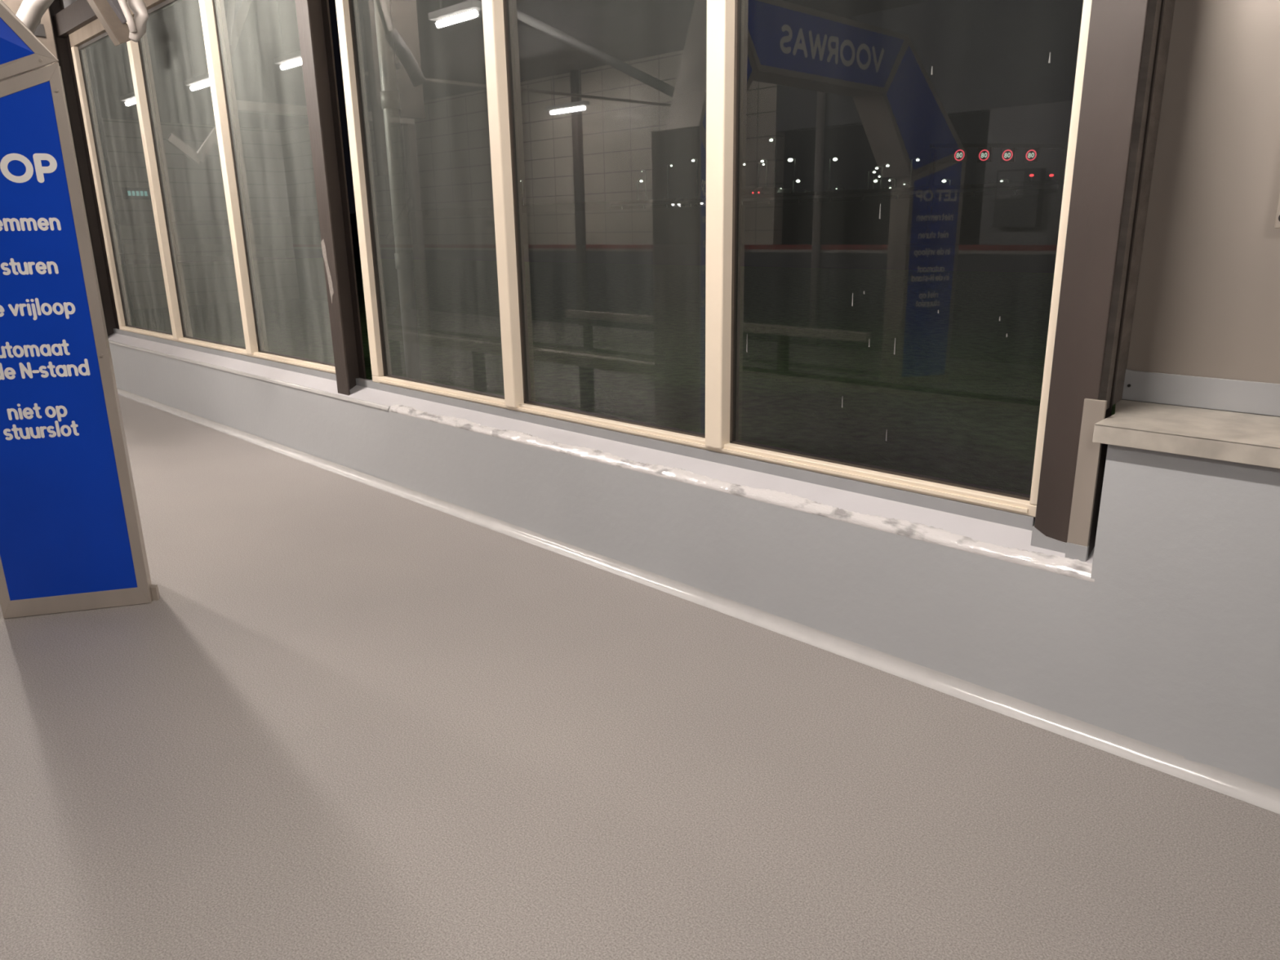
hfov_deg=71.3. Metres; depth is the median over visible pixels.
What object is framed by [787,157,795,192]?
street lamp
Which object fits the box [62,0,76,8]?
wall
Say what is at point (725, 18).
window
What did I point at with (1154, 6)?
strip
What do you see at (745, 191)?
car
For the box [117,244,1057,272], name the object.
ground
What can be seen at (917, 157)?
street lamp
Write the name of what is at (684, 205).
car
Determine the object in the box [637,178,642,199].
street lamp
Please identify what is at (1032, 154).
speed limit sign
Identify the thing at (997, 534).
window sill
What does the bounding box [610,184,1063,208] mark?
guardrail
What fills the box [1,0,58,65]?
frame
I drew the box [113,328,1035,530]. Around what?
trim
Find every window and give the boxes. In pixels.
[68,0,335,373]
[335,0,1092,516]
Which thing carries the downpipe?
on the grass at (958, 398)
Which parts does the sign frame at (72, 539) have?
sign panel, panel frame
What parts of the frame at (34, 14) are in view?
plate, frame post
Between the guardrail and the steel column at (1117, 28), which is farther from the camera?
the guardrail
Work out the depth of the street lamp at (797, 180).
140.61 m
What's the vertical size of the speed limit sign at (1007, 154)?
1.120 m
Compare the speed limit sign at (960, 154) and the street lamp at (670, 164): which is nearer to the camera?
the speed limit sign at (960, 154)
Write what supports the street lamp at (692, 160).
on the ground at (983, 258)
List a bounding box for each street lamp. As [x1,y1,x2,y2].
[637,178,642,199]
[641,169,646,199]
[666,164,671,195]
[691,158,697,197]
[758,162,764,187]
[760,159,767,186]
[769,137,776,187]
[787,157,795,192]
[792,178,799,192]
[828,156,837,191]
[866,169,875,189]
[873,178,881,188]
[880,163,888,179]
[910,157,919,186]
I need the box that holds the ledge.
[1092,400,1279,468]
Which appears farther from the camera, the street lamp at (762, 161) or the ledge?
the street lamp at (762, 161)
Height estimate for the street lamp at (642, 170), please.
12.776 m
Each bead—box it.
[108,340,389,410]
[388,404,1094,582]
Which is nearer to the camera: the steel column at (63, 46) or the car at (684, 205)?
the steel column at (63, 46)
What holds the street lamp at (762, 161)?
on the ground at (983, 258)
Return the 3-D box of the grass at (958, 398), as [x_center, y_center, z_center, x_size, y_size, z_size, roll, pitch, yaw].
[11.688,-1.653,11.853,120.000,0.480,26.740,14,22,43]
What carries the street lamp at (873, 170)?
on the ground at (983, 258)
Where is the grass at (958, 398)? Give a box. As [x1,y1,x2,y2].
[120,257,1115,494]
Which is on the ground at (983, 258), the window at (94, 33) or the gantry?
the gantry
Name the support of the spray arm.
hanging from the ceiling
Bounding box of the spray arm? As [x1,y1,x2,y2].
[86,0,148,46]
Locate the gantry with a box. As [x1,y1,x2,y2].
[925,143,1066,238]
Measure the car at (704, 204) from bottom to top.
1.392 m
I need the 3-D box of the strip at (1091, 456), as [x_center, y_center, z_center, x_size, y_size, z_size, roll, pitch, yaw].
[1.366,0.003,2.713,0.062,0.510,0.079,14,22,43]
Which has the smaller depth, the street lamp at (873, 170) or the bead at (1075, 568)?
the bead at (1075, 568)
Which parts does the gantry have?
leg, leg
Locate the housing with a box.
[1274,195,1279,228]
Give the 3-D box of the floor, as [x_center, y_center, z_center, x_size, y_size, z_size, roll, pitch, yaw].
[-6.810,0.156,5.786,26.500,0.120,7.094,14,22,43]
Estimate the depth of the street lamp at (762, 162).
140.46 m
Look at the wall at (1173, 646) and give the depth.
3.00 m
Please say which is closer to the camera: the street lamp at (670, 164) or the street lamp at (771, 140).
the street lamp at (771, 140)
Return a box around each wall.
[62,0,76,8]
[109,343,1279,789]
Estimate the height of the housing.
0.360 m
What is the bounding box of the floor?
[0,395,1279,959]
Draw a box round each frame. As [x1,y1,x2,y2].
[0,0,159,618]
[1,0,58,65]
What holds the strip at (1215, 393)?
attached to the wall panel
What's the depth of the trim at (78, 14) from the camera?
8.16 m
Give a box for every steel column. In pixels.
[48,0,119,336]
[294,0,366,395]
[1031,0,1164,553]
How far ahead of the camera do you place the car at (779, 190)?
140.99 m
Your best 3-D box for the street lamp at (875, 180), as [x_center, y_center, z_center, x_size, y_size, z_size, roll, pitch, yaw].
[35.253,-40.671,133.166,1.297,8.237,0.405,14,22,43]
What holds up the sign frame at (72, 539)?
on the floor
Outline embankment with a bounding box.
[114,179,1064,244]
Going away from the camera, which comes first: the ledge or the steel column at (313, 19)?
the ledge
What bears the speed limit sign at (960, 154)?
hanging from the gantry
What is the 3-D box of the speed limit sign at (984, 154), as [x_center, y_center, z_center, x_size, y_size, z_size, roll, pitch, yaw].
[28.336,-26.693,73.336,1.120,1.120,0.291,14,22,43]
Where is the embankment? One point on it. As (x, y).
(1027, 216)
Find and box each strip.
[1064,398,1107,562]
[1099,0,1175,409]
[1121,368,1279,416]
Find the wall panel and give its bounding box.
[1121,0,1279,417]
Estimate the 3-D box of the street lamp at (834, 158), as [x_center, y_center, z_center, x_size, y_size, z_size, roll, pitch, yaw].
[32.790,-48.393,152.413,1.504,12.741,0.543,14,22,43]
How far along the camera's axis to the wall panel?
2.58 m
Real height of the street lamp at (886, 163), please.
10.757 m
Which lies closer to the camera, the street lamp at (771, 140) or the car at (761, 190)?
the car at (761, 190)
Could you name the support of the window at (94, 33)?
in the wall at (1173, 646)
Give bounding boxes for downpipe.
[373,0,422,380]
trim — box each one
[53,0,126,38]
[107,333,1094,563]
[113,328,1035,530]
[116,387,1279,814]
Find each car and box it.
[671,197,702,207]
[699,196,706,206]
[742,187,754,195]
[751,186,777,195]
[775,188,792,193]

